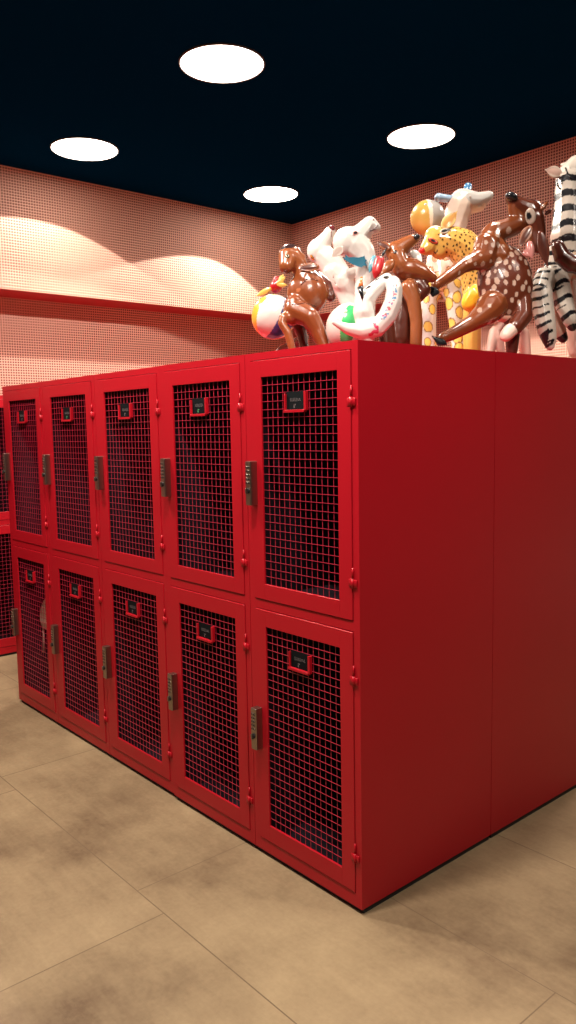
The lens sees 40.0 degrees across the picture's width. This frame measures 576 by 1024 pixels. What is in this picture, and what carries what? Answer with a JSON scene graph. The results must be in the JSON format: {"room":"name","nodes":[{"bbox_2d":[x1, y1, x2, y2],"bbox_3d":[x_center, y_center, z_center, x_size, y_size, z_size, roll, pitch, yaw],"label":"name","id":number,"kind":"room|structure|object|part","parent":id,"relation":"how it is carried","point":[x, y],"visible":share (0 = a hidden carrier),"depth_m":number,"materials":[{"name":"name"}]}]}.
{"room":"locker room","nodes":[
{"label":"locker room","id":0,"kind":"room"},
{"bbox_2d":[0,297,296,394],"bbox_3d":[-3.024,-0.662,5.282,8.190,3.400,0.100,-6,8,-41],"label":"wall","id":1,"kind":"structure","parent":0,"point":[40,341],"depth_m":6.46,"materials":[{"name":"tile"}]},
{"bbox_2d":[0,165,292,320],"bbox_3d":[-2.902,-1.917,4.982,8.190,0.845,0.340,-6,8,-41],"label":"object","id":2,"kind":"structure","parent":1,"relation":"attached to","point":[63,240],"depth_m":6.20,"materials":[{"name":"tile"}]},
{"bbox_2d":[0,654,575,1023],"bbox_3d":[-0.177,1.381,2.232,8.390,0.120,8.700,-6,8,-41],"label":"floor","id":3,"kind":"structure","parent":0,"point":[122,901],"depth_m":2.50,"materials":[{"name":"tile"}]},
{"bbox_2d":[0,395,16,656],"bbox_3d":[-2.198,0.097,5.576,0.543,1.800,0.604,-6,8,-41],"label":"locker","id":4,"kind":"object","parent":3,"relation":"on","point":[7,640],"visible":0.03,"depth_m":5.81,"materials":[{"name":"red metal"}]},
{"bbox_3d":[-2.037,-0.346,5.335,0.482,0.821,0.008,-6,8,-41],"label":"door","id":5,"kind":"part","parent":4,"relation":"part of","materials":[{"name":"red metal"}]},
{"bbox_3d":[-2.022,0.521,5.426,0.482,0.849,0.008,-6,8,-41],"label":"door","id":6,"kind":"part","parent":4,"relation":"part of","materials":[{"name":"red metal"}]},
{"bbox_2d":[2,382,60,724],"bbox_3d":[-1.153,0.192,4.501,0.736,1.800,0.520,-6,8,-41],"label":"locker","id":7,"kind":"object","parent":3,"relation":"on","point":[22,470],"visible":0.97,"depth_m":4.41,"materials":[{"name":"red metal"}]},
{"bbox_3d":[-1.404,-0.241,4.241,0.008,0.821,0.459,-6,8,-41],"label":"door","id":8,"kind":"part","parent":7,"relation":"part of","materials":[{"name":"red metal"}]},
{"bbox_3d":[-1.389,0.626,4.333,0.008,0.849,0.459,-6,8,-41],"label":"door","id":9,"kind":"part","parent":7,"relation":"part of","materials":[{"name":"red metal"}]},
{"bbox_2d":[40,553,46,651],"bbox_3d":[-1.375,0.492,4.524,0.072,0.647,0.140,-6,8,-41],"label":"drawstring bag","id":10,"kind":"object","parent":7,"relation":"hanging from","point":[43,620],"visible":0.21,"depth_m":4.52,"materials":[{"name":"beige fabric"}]},
{"bbox_2d":[42,375,111,756],"bbox_3d":[-0.800,0.229,4.095,0.736,1.800,0.554,-6,8,-41],"label":"locker","id":11,"kind":"object","parent":3,"relation":"on","point":[78,628],"visible":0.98,"depth_m":4.03,"materials":[{"name":"red metal"}]},
{"bbox_3d":[-1.051,-0.204,3.835,0.008,0.821,0.493,-6,8,-41],"label":"door","id":12,"kind":"part","parent":11,"relation":"part of","materials":[{"name":"red metal"}]},
{"bbox_3d":[-1.036,0.663,3.927,0.008,0.849,0.493,-6,8,-41],"label":"door","id":13,"kind":"part","parent":11,"relation":"part of","materials":[{"name":"red metal"}]},
{"bbox_2d":[94,366,176,796],"bbox_3d":[-0.434,0.267,3.674,0.736,1.800,0.561,-6,8,-41],"label":"locker","id":14,"kind":"object","parent":3,"relation":"on","point":[135,651],"visible":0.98,"depth_m":3.62,"materials":[{"name":"red metal"}]},
{"bbox_3d":[-0.684,-0.166,3.414,0.008,0.821,0.500,-6,8,-41],"label":"door","id":15,"kind":"part","parent":14,"relation":"part of","materials":[{"name":"red metal"}]},
{"bbox_3d":[-0.669,0.701,3.506,0.008,0.849,0.500,-6,8,-41],"label":"door","id":16,"kind":"part","parent":14,"relation":"part of","materials":[{"name":"red metal"}]},
{"bbox_2d":[160,355,257,847],"bbox_3d":[-0.070,0.306,3.247,0.736,1.800,0.547,-6,8,-41],"label":"locker","id":17,"kind":"object","parent":3,"relation":"on","point":[203,483],"visible":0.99,"depth_m":3.19,"materials":[{"name":"red metal"}]},
{"bbox_3d":[-0.321,-0.127,2.988,0.008,0.821,0.486,-6,8,-41],"label":"door","id":18,"kind":"part","parent":17,"relation":"part of","materials":[{"name":"red metal"}]},
{"bbox_3d":[-0.306,0.740,3.079,0.008,0.849,0.486,-6,8,-41],"label":"door","id":19,"kind":"part","parent":17,"relation":"part of","materials":[{"name":"red metal"}]},
{"bbox_2d":[307,224,355,304],"bbox_3d":[0.180,-0.854,3.105,0.208,0.525,0.110,0,6,9],"label":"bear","id":20,"kind":"object","parent":17,"relation":"on","point":[319,250],"visible":0.56,"depth_m":3.06},
{"bbox_2d":[245,340,494,912],"bbox_3d":[0.288,0.343,2.837,0.736,1.800,0.541,-6,8,-41],"label":"locker","id":21,"kind":"object","parent":3,"relation":"on","point":[369,465],"visible":1,"depth_m":2.67,"materials":[{"name":"red metal"}]},
{"bbox_3d":[0.037,-0.090,2.577,0.008,0.821,0.480,-6,8,-41],"label":"door","id":22,"kind":"part","parent":21,"relation":"part of","materials":[{"name":"red metal"}]},
{"bbox_3d":[0.052,0.777,2.668,0.008,0.849,0.480,-6,8,-41],"label":"door","id":23,"kind":"part","parent":21,"relation":"part of","materials":[{"name":"red metal"}]},
{"bbox_2d":[277,244,335,349],"bbox_3d":[0.058,-0.762,2.865,0.217,0.396,0.283,-2,6,-8],"label":"inflatable kangaroo","id":24,"kind":"object","parent":21,"relation":"on","point":[308,290],"visible":0.94,"depth_m":2.78,"materials":[{"name":"plastic"}]},
{"bbox_2d":[251,294,291,339],"bbox_3d":[-0.055,-0.739,3.000,0.167,0.167,0.167,-4,7,-24],"label":"beach ball","id":25,"kind":"object","parent":24,"relation":"on","point":[266,312],"visible":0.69,"depth_m":2.94,"materials":[{"name":"plastic"}]},
{"bbox_2d":[256,274,286,295],"bbox_3d":[-0.059,-0.864,3.022,0.129,0.082,0.046,0,6,13],"label":"bird","id":26,"kind":"object","parent":25,"relation":"on","point":[276,285],"visible":1,"depth_m":3.01},
{"bbox_2d":[326,303,356,342],"bbox_3d":[0.215,-0.635,2.735,0.170,0.170,0.170,1,6,14],"label":"beach ball","id":27,"kind":"object","parent":21,"relation":"on","point":[344,312],"visible":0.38,"depth_m":2.67,"materials":[{"name":"plastic"}]},
{"bbox_2d":[331,216,383,309],"bbox_3d":[0.263,-0.837,2.950,0.192,0.522,0.136,0,6,7],"label":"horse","id":28,"kind":"object","parent":21,"relation":"on","point":[353,243],"visible":0.61,"depth_m":2.91},
{"bbox_2d":[332,273,402,340],"bbox_3d":[0.259,-0.657,2.577,0.224,0.242,0.101,0,6,12],"label":"swan","id":29,"kind":"object","parent":21,"relation":"on","point":[368,326],"visible":0.98,"depth_m":2.55,"materials":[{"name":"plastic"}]},
{"bbox_2d":[376,234,436,344],"bbox_3d":[0.399,-0.761,2.760,0.196,0.405,0.161,-6,8,-41],"label":"reindeer","id":30,"kind":"object","parent":21,"relation":"on","point":[414,275],"visible":0.81,"depth_m":2.73,"materials":[{"name":"plastic"}]},
{"bbox_2d":[489,351,575,837],"bbox_3d":[0.846,0.283,3.317,0.736,1.800,0.541,-6,8,-41],"label":"locker","id":31,"kind":"object","parent":3,"relation":"on","point":[533,738],"visible":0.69,"depth_m":3.04,"materials":[{"name":"red metal"}]},
{"bbox_2d":[419,211,480,349],"bbox_3d":[0.681,-0.896,3.144,0.321,0.582,0.182,-3,6,-15],"label":"inflatable leopard","id":32,"kind":"object","parent":31,"relation":"on","point":[454,243],"visible":0.56,"depth_m":3.11,"materials":[{"name":"plastic"}]},
{"bbox_2d":[421,182,492,349],"bbox_3d":[0.701,-1.017,3.359,0.326,0.778,0.204,-6,8,-41],"label":"giraffe","id":33,"kind":"object","parent":31,"relation":"on","point":[466,201],"visible":0.34,"depth_m":3.30,"materials":[{"name":"plastic"}]},
{"bbox_2d":[410,200,444,235],"bbox_3d":[0.573,-1.206,3.250,0.141,0.141,0.141,-4,7,-24],"label":"beach ball","id":34,"kind":"object","parent":33,"relation":"on","point":[425,214],"visible":0.77,"depth_m":3.20,"materials":[{"name":"plastic"}]},
{"bbox_2d":[430,192,551,352],"bbox_3d":[0.731,-0.887,2.946,0.546,0.605,0.178,-3,6,-15],"label":"deer","id":35,"kind":"object","parent":31,"relation":"on","point":[504,277],"visible":1,"depth_m":2.92},
{"bbox_2d":[485,321,530,353],"bbox_3d":[0.880,-0.707,3.200,0.222,0.188,0.082,-4,7,-26],"label":"animal","id":36,"kind":"object","parent":31,"relation":"on","point":[494,342],"visible":0.46,"depth_m":3.17},
{"bbox_2d":[532,155,575,357],"bbox_3d":[1.134,-1.063,3.265,0.441,0.873,0.214,-6,8,-41],"label":"zebra","id":37,"kind":"object","parent":31,"relation":"on","point":[554,289],"visible":0.86,"depth_m":3.19,"materials":[{"name":"plastic"}]},
{"bbox_2d":[551,240,575,274],"bbox_3d":[1.142,-0.835,3.104,0.214,0.454,0.107,1,6,21],"label":"animal","id":38,"kind":"object","parent":31,"relation":"on","point":[562,256],"visible":1,"depth_m":3.07},
{"bbox_2d":[0,0,575,223],"bbox_3d":[-0.237,-2.119,1.862,8.390,0.120,8.700,-6,8,-41],"label":"ceiling","id":39,"kind":"structure","parent":0,"point":[337,77],"depth_m":4.40,"materials":[{"name":"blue paint"}]},
{"bbox_2d":[50,137,118,160],"bbox_3d":[-1.340,-2.390,5.223,0.444,0.008,0.444,-6,8,-41],"label":"recessed light","id":40,"kind":"object","parent":39,"relation":"in","point":[74,148],"visible":1,"depth_m":5.21,"materials":[{"name":"white"}]},
{"bbox_2d":[178,43,264,83],"bbox_3d":[-0.337,-2.283,4.040,0.444,0.008,0.444,-6,8,-41],"label":"recessed light","id":41,"kind":"object","parent":39,"relation":"in","point":[218,63],"visible":1,"depth_m":4.02,"materials":[{"name":"white"}]},
{"bbox_2d":[243,185,298,202],"bbox_3d":[-0.136,-2.525,6.299,0.444,0.008,0.444,-6,8,-41],"label":"recessed light","id":42,"kind":"object","parent":39,"relation":"in","point":[270,193],"visible":1,"depth_m":6.29,"materials":[{"name":"white"}]},
{"bbox_2d":[386,123,455,148],"bbox_3d":[0.856,-2.415,5.099,0.444,0.008,0.444,-6,8,-41],"label":"recessed light","id":43,"kind":"object","parent":39,"relation":"in","point":[420,135],"visible":1,"depth_m":5.08,"materials":[{"name":"white"}]},
{"bbox_2d":[307,302,570,357],"bbox_3d":[2.924,-0.709,4.742,0.100,3.400,8.700,-6,8,-41],"label":"wall","id":44,"kind":"structure","parent":0,"point":[442,324],"depth_m":6.06,"materials":[{"name":"tile"}]},
{"bbox_2d":[292,136,575,320],"bbox_3d":[2.847,-1.949,4.337,0.340,0.845,8.160,-6,8,-41],"label":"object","id":45,"kind":"structure","parent":44,"relation":"attached to","point":[523,174],"depth_m":5.80,"materials":[{"name":"tile"}]}
]}

